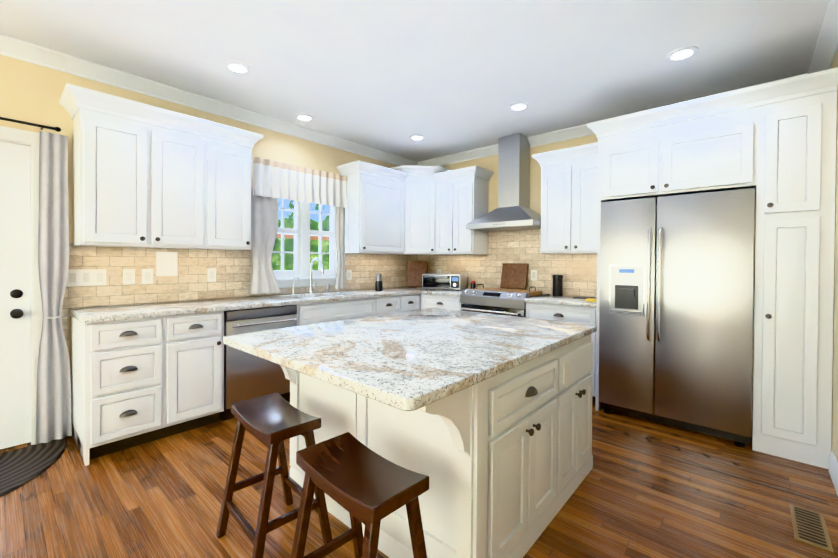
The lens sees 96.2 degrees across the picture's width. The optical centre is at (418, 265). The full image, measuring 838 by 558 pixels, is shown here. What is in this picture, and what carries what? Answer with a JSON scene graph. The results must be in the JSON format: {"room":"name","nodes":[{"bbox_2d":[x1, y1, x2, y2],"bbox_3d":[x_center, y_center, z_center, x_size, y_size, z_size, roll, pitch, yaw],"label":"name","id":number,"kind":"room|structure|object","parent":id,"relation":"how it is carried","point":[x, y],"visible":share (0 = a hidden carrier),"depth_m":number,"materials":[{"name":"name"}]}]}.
{"room":"kitchen","nodes":[
{"label":"kitchen","id":0,"kind":"room"},
{"bbox_2d":[0,55,405,374],"bbox_3d":[-2.504,-0.120,2.786,0.150,2.680,7.300,1,1,41],"label":"wall","id":1,"kind":"structure","parent":0,"point":[30,92],"depth_m":2.69,"materials":[{"name":"paint"}]},
{"bbox_2d":[0,141,30,448],"bbox_3d":[-2.951,0.201,2.243,0.057,2.018,0.883,1,1,41],"label":"door","id":2,"kind":"structure","parent":1,"relation":"in","point":[15,381],"depth_m":2.51,"materials":[{"name":"white wood"}]},
{"bbox_2d":[10,289,23,318],"bbox_3d":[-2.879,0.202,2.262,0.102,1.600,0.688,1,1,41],"label":"door knob","id":3,"kind":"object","parent":2,"relation":"attached to","point":[16,313],"depth_m":2.49,"materials":[{"name":"black metal"}]},
{"bbox_2d":[0,126,42,444],"bbox_3d":[-2.966,0.163,2.254,0.168,2.118,1.066,1,1,41],"label":"door frame","id":4,"kind":"structure","parent":1,"relation":"attached to","point":[20,136],"depth_m":2.55,"materials":[{"name":"white wood"}]},
{"bbox_2d":[0,117,60,131],"bbox_3d":[-2.907,-0.927,2.125,0.098,0.030,1.280,1,1,41],"label":"curtain rod","id":5,"kind":"object","parent":1,"relation":"attached to","point":[57,129],"visible":1,"depth_m":2.48,"materials":[{"name":"black metal"}]},
{"bbox_2d":[36,131,71,444],"bbox_3d":[-2.496,0.152,2.573,0.026,2.100,0.176,1,1,41],"label":"door curtain","id":6,"kind":"object","parent":5,"relation":"hanging from","point":[53,407],"visible":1,"depth_m":2.57,"materials":[{"name":"white fabric"}]},
{"bbox_2d":[47,314,68,318],"bbox_3d":[-2.492,0.354,2.593,0.106,0.016,0.127,1,1,41],"label":"tie","id":7,"kind":"object","parent":6,"relation":"attached to","point":[65,315],"visible":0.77,"depth_m":2.56,"materials":[{"name":"white fabric"}]},
{"bbox_2d":[71,87,206,250],"bbox_3d":[-2.096,-0.644,2.859,0.347,1.013,0.753,1,1,41],"label":"upper cabinet","id":8,"kind":"object","parent":1,"relation":"attached to","point":[161,215],"depth_m":2.69,"materials":[{"name":"white wood"}]},
{"bbox_2d":[207,120,254,250],"bbox_3d":[-1.722,-0.645,3.283,0.347,1.013,0.377,1,1,41],"label":"upper cabinet","id":9,"kind":"object","parent":1,"relation":"attached to","point":[228,148],"depth_m":3.16,"materials":[{"name":"white wood"}]},
{"bbox_2d":[249,156,346,293],"bbox_3d":[-1.250,-0.376,3.974,0.144,1.300,1.144,1,1,41],"label":"window curtain","id":10,"kind":"object","parent":1,"relation":"attached to","point":[273,181],"visible":1,"depth_m":3.73,"materials":[{"name":"fabric"}]},
{"bbox_2d":[272,199,336,287],"bbox_3d":[-1.303,-0.353,4.127,0.168,1.170,0.992,1,1,41],"label":"window","id":11,"kind":"structure","parent":1,"relation":"in","point":[301,231],"depth_m":4.12,"materials":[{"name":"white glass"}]},
{"bbox_2d":[276,276,335,280],"bbox_3d":[-1.245,0.148,4.064,0.050,0.030,1.012,1,1,41],"label":"window sill","id":12,"kind":"structure","parent":1,"relation":"attached to","point":[303,278],"depth_m":4.05,"materials":[{"name":"white wood"}]},
{"bbox_2d":[339,160,406,254],"bbox_3d":[-0.548,-0.648,4.611,0.347,1.013,0.727,1,1,41],"label":"upper cabinet","id":13,"kind":"object","parent":1,"relation":"attached to","point":[376,210],"depth_m":4.40,"materials":[{"name":"white wood"}]},
{"bbox_2d":[0,0,828,161],"bbox_3d":[-0.929,-1.487,1.390,4.330,0.100,7.600,1,1,41],"label":"ceiling","id":14,"kind":"structure","parent":0,"point":[446,77],"depth_m":2.56,"materials":[{"name":"paint"}]},
{"bbox_2d":[224,61,250,73],"bbox_3d":[-1.329,-1.445,2.758,0.182,0.011,0.182,1,1,14],"label":"recessed light","id":15,"kind":"object","parent":14,"relation":"in","point":[237,67],"depth_m":2.75,"materials":[{"name":"white plastic"}]},
{"bbox_2d":[295,114,313,120],"bbox_3d":[-1.129,-1.452,3.709,0.182,0.011,0.182,1,1,32],"label":"recessed light","id":16,"kind":"object","parent":14,"relation":"in","point":[302,117],"depth_m":3.70,"materials":[{"name":"white plastic"}]},
{"bbox_2d":[409,135,424,140],"bbox_3d":[-0.020,-1.449,4.284,0.182,0.011,0.182,1,1,14],"label":"recessed light","id":17,"kind":"object","parent":14,"relation":"in","point":[413,137],"depth_m":4.27,"materials":[{"name":"white plastic"}]},
{"bbox_2d":[0,0,837,165],"bbox_3d":[-0.929,-1.387,1.391,4.030,0.098,7.300,1,1,41],"label":"crown molding","id":18,"kind":"structure","parent":14,"relation":"attached to","point":[826,50],"depth_m":3.12,"materials":[{"name":"white wood"}]},
{"bbox_2d":[508,102,528,110],"bbox_3d":[0.905,-1.435,3.413,0.182,0.011,0.182,1,1,14],"label":"recessed light","id":19,"kind":"object","parent":14,"relation":"in","point":[519,106],"depth_m":3.40,"materials":[{"name":"white plastic"}]},
{"bbox_2d":[666,46,698,61],"bbox_3d":[1.774,-1.421,2.538,0.182,0.011,0.182,1,1,14],"label":"recessed light","id":20,"kind":"object","parent":14,"relation":"in","point":[675,55],"depth_m":2.53,"materials":[{"name":"white plastic"}]},
{"bbox_2d":[0,401,837,557],"bbox_3d":[-0.948,1.293,1.414,6.030,0.100,9.300,1,1,41],"label":"floor","id":21,"kind":"structure","parent":0,"point":[646,488],"depth_m":1.97,"materials":[{"name":"brown wood"}]},
{"bbox_2d":[0,438,66,496],"bbox_3d":[-2.588,1.219,1.996,0.720,0.010,1.120,1,1,41],"label":"doormat","id":22,"kind":"object","parent":21,"relation":"on","point":[19,467],"visible":0.97,"depth_m":2.31,"materials":[{"name":"grey fabric"}]},
{"bbox_2d":[67,315,166,465],"bbox_3d":[-2.121,0.787,2.643,0.627,0.875,0.410,1,1,41],"label":"base cabinet","id":23,"kind":"object","parent":21,"relation":"on","point":[119,366],"depth_m":2.44,"materials":[{"name":"white wood"}]},
{"bbox_2d":[67,287,438,322],"bbox_3d":[-1.028,0.326,3.865,0.637,0.038,3.722,1,1,41],"label":"countertop","id":24,"kind":"structure","parent":23,"relation":"on","point":[117,310],"depth_m":3.02,"materials":[{"name":"white stone"}]},
{"bbox_2d":[291,276,298,294],"bbox_3d":[-1.271,0.210,3.886,0.134,0.191,0.036,1,1,41],"label":"faucet","id":25,"kind":"object","parent":24,"relation":"on","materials":[{"name":"silver metal"}]},
{"bbox_2d":[299,295,318,298],"bbox_3d":[-0.976,0.439,3.905,0.418,0.212,0.708,1,1,41],"label":"sink","id":26,"kind":"object","parent":24,"relation":"in","point":[300,296],"depth_m":3.96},
{"bbox_2d":[307,259,323,294],"bbox_3d":[-1.084,0.115,4.018,0.264,0.382,0.083,1,1,41],"label":"faucet","id":27,"kind":"object","parent":24,"relation":"on","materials":[{"name":"silver metal"}]},
{"bbox_2d":[323,284,330,290],"bbox_3d":[-1.017,0.255,4.208,0.093,0.100,0.040,1,1,41],"label":"faucet","id":28,"kind":"object","parent":24,"relation":"on","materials":[{"name":"silver metal"}]},
{"bbox_2d":[375,274,382,290],"bbox_3d":[-0.471,0.204,4.420,0.090,0.204,0.090,1,1,41],"label":"coffee grinder","id":29,"kind":"object","parent":24,"relation":"on","point":[378,284],"visible":1,"depth_m":4.39,"materials":[{"name":"black plastic"}]},
{"bbox_2d":[407,261,427,286],"bbox_3d":[-0.022,0.121,5.053,0.280,0.348,0.125,0,0,1],"label":"cutting board","id":30,"kind":"object","parent":24,"relation":"on","point":[416,270],"visible":0.85,"depth_m":5.03,"materials":[{"name":"brown wood"}]},
{"bbox_2d":[422,273,467,290],"bbox_3d":[0.326,0.209,4.755,0.500,0.197,0.367,1,1,23],"label":"toaster oven","id":31,"kind":"object","parent":24,"relation":"on","point":[457,282],"visible":1,"depth_m":4.62,"materials":[{"name":"silver metal"}]},
{"bbox_2d":[167,311,223,436],"bbox_3d":[-1.854,0.786,2.945,0.627,0.875,0.397,1,1,41],"label":"base cabinet","id":32,"kind":"object","parent":21,"relation":"on","point":[195,346],"depth_m":2.74,"materials":[{"name":"white wood"}]},
{"bbox_2d":[220,305,296,420],"bbox_3d":[-1.489,0.789,3.299,0.652,0.868,0.600,1,1,41],"label":"dishwasher","id":33,"kind":"object","parent":21,"relation":"on","point":[247,376],"visible":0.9,"depth_m":3.03,"materials":[{"name":"silver metal"}]},
{"bbox_2d":[216,393,332,557],"bbox_3d":[-0.655,0.949,1.701,0.362,0.587,0.440,0,1,-45],"label":"stool","id":34,"kind":"object","parent":21,"relation":"on","point":[272,422],"visible":1,"depth_m":1.65,"materials":[{"name":"brown wood"}]},
{"bbox_2d":[263,295,378,325],"bbox_3d":[-1.004,0.784,3.907,0.627,0.875,0.937,1,1,41],"label":"base cabinet","id":35,"kind":"object","parent":21,"relation":"on","point":[330,310],"depth_m":3.66,"materials":[{"name":"white wood"}]},
{"bbox_2d":[291,432,428,557],"bbox_3d":[-0.203,0.956,1.262,0.451,0.587,0.383,1,1,41],"label":"stool","id":36,"kind":"object","parent":21,"relation":"on","point":[359,481],"visible":1,"depth_m":1.23,"materials":[{"name":"brown wood"}]},
{"bbox_2d":[379,295,402,314],"bbox_3d":[-0.572,0.783,4.396,0.627,0.875,0.370,1,1,41],"label":"base cabinet","id":37,"kind":"object","parent":21,"relation":"on","point":[388,304],"depth_m":4.21,"materials":[{"name":"white wood"}]},
{"bbox_2d":[403,291,418,311],"bbox_3d":[-0.342,0.782,4.656,0.627,0.875,0.324,1,1,41],"label":"base cabinet","id":38,"kind":"object","parent":21,"relation":"on","point":[410,302],"depth_m":4.46,"materials":[{"name":"white wood"}]},
{"bbox_2d":[246,328,596,557],"bbox_3d":[0.098,0.824,2.126,1.292,0.841,1.574,1,1,41],"label":"kitchen island","id":39,"kind":"object","parent":21,"relation":"on","point":[483,421],"depth_m":1.58,"materials":[{"name":"wood"}]},
{"bbox_2d":[223,308,596,415],"bbox_3d":[0.051,0.383,2.103,1.295,0.038,1.700,1,1,41],"label":"island countertop","id":40,"kind":"structure","parent":39,"relation":"on","point":[401,361],"depth_m":1.67,"materials":[{"name":"white stone"}]},
{"bbox_2d":[419,291,462,309],"bbox_3d":[0.439,0.788,4.629,0.614,0.875,0.637,1,1,41],"label":"base cabinet","id":41,"kind":"object","parent":21,"relation":"on","point":[425,301],"depth_m":4.39,"materials":[{"name":"white wood"}]},
{"bbox_2d":[427,287,470,294],"bbox_3d":[0.448,0.330,4.613,0.589,0.038,0.647,1,1,41],"label":"countertop","id":42,"kind":"structure","parent":41,"relation":"on","point":[441,291],"depth_m":4.43,"materials":[{"name":"beige stone"}]},
{"bbox_2d":[471,281,475,288],"bbox_3d":[0.654,0.253,4.546,0.060,0.119,0.058,1,1,41],"label":"spice jar","id":43,"kind":"object","parent":42,"relation":"on","point":[473,285],"visible":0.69,"depth_m":4.52,"materials":[{"name":"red plastic"}]},
{"bbox_2d":[460,289,549,316],"bbox_3d":[0.926,0.754,4.137,0.760,0.958,0.674,1,1,41],"label":"range","id":44,"kind":"object","parent":21,"relation":"on","point":[499,302],"visible":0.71,"depth_m":3.90,"materials":[{"name":"silver metal"}]},
{"bbox_2d":[474,284,541,295],"bbox_3d":[0.949,0.269,4.155,0.700,0.090,0.355,1,1,41],"label":"tray","id":45,"kind":"object","parent":44,"relation":"on","point":[533,292],"visible":0.67,"depth_m":4.07,"materials":[{"name":"brown wood"}]},
{"bbox_2d":[500,263,528,289],"bbox_3d":[1.109,0.128,4.386,0.320,0.296,0.082,1,1,41],"label":"cutting board","id":46,"kind":"object","parent":44,"relation":"on","point":[514,276],"visible":0.98,"depth_m":4.37,"materials":[{"name":"brown wood"}]},
{"bbox_2d":[525,299,600,410],"bbox_3d":[1.492,0.803,3.698,0.664,0.875,0.637,1,1,41],"label":"base cabinet","id":47,"kind":"object","parent":21,"relation":"on","point":[565,312],"depth_m":3.35,"materials":[{"name":"white wood"}]},
{"bbox_2d":[527,295,599,306],"bbox_3d":[1.492,0.346,3.691,0.664,0.038,0.647,1,1,41],"label":"countertop","id":48,"kind":"structure","parent":47,"relation":"on","point":[545,298],"depth_m":3.57,"materials":[{"name":"beige stone"}]},
{"bbox_2d":[552,275,562,295],"bbox_3d":[1.450,0.212,3.936,0.106,0.222,0.106,1,1,41],"label":"canister","id":49,"kind":"object","parent":48,"relation":"on","point":[557,290],"visible":1,"depth_m":3.89,"materials":[{"name":"black plastic"}]},
{"bbox_2d":[573,296,594,298],"bbox_3d":[1.626,0.321,3.714,0.160,0.011,0.160,1,1,41],"label":"trivet","id":50,"kind":"object","parent":48,"relation":"on","point":[582,297],"visible":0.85,"depth_m":3.67,"materials":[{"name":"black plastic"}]},
{"bbox_2d":[586,298,596,301],"bbox_3d":[1.562,0.317,3.384,0.100,0.024,0.080,1,1,41],"label":"sponge","id":51,"kind":"object","parent":48,"relation":"on","point":[590,300],"visible":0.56,"depth_m":3.36,"materials":[{"name":"yellow"}]},
{"bbox_2d":[599,188,754,447],"bbox_3d":[2.083,0.360,3.076,0.970,1.780,0.730,1,1,41],"label":"refrigerator","id":52,"kind":"object","parent":21,"relation":"on","point":[676,311],"visible":1,"depth_m":2.80,"materials":[{"name":"silver metal"}]},
{"bbox_2d":[752,67,837,468],"bbox_3d":[2.620,0.037,2.666,0.362,2.440,0.687,1,1,41],"label":"tall cabinet","id":53,"kind":"object","parent":21,"relation":"on","point":[795,193],"depth_m":2.40,"materials":[{"name":"white wood"}]},
{"bbox_2d":[789,504,833,552],"bbox_3d":[1.876,1.255,1.807,0.120,0.006,0.330,1,1,41],"label":"floor vent","id":54,"kind":"object","parent":21,"relation":"in","point":[809,527],"visible":1,"depth_m":1.79,"materials":[{"name":"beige metal"}]},
{"bbox_2d":[441,134,754,393],"bbox_3d":[1.528,-0.103,4.193,4.330,2.680,0.150,1,1,41],"label":"wall","id":55,"kind":"structure","parent":0,"point":[490,163],"depth_m":4.29,"materials":[{"name":"paint"}]},
{"bbox_2d":[391,165,446,254],"bbox_3d":[0.000,-0.695,5.026,0.617,1.108,0.617,1,1,41],"label":"upper cabinet","id":56,"kind":"object","parent":55,"relation":"attached to","point":[420,179],"depth_m":4.78,"materials":[{"name":"white wood"}]},
{"bbox_2d":[435,167,490,254],"bbox_3d":[0.535,-0.642,4.734,0.567,1.013,0.347,1,1,41],"label":"upper cabinet","id":57,"kind":"object","parent":55,"relation":"attached to","point":[461,195],"depth_m":4.58,"materials":[{"name":"white wood"}]},
{"bbox_2d":[466,133,540,231],"bbox_3d":[1.001,-0.924,4.211,0.808,1.041,0.487,1,1,41],"label":"range hood","id":58,"kind":"object","parent":55,"relation":"attached to","point":[513,211],"visible":0.92,"depth_m":4.17,"materials":[{"name":"silver metal"}]},
{"bbox_2d":[539,143,600,254],"bbox_3d":[1.604,-0.626,3.789,0.647,1.013,0.347,1,1,41],"label":"upper cabinet","id":59,"kind":"object","parent":55,"relation":"attached to","point":[570,205],"depth_m":3.68,"materials":[{"name":"white wood"}]},
{"bbox_2d":[599,107,662,202],"bbox_3d":[1.918,-0.871,3.284,0.430,0.645,0.687,1,1,41],"label":"upper cabinet","id":60,"kind":"object","parent":55,"relation":"attached to","point":[630,146],"depth_m":3.02,"materials":[{"name":"white wood"}]},
{"bbox_2d":[663,87,758,195],"bbox_3d":[2.285,-0.865,2.960,0.550,0.645,0.687,1,1,41],"label":"upper cabinet","id":61,"kind":"object","parent":55,"relation":"attached to","point":[711,144],"depth_m":2.68,"materials":[{"name":"white wood"}]},
{"bbox_2d":[830,51,837,461],"bbox_3d":[0.628,-0.074,0.018,0.150,2.680,7.300,1,1,41],"label":"wall","id":62,"kind":"structure","parent":0,"point":[834,440],"depth_m":2.27,"materials":[{"name":"paint"}]},
{"bbox_2d":[829,451,837,494],"bbox_3d":[0.325,1.200,-0.179,0.016,0.130,6.600,1,1,41],"label":"baseboard","id":63,"kind":"structure","parent":62,"relation":"attached to","point":[833,467],"depth_m":2.17,"materials":[{"name":"white wood"}]},
{"label":"outside","id":64,"kind":"structure","parent":0,"visible":0},
{"bbox_2d":[272,198,329,270],"bbox_3d":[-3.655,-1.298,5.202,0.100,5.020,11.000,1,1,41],"label":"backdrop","id":65,"kind":"structure","parent":64,"point":[314,245],"depth_m":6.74,"materials":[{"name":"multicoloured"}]}
]}

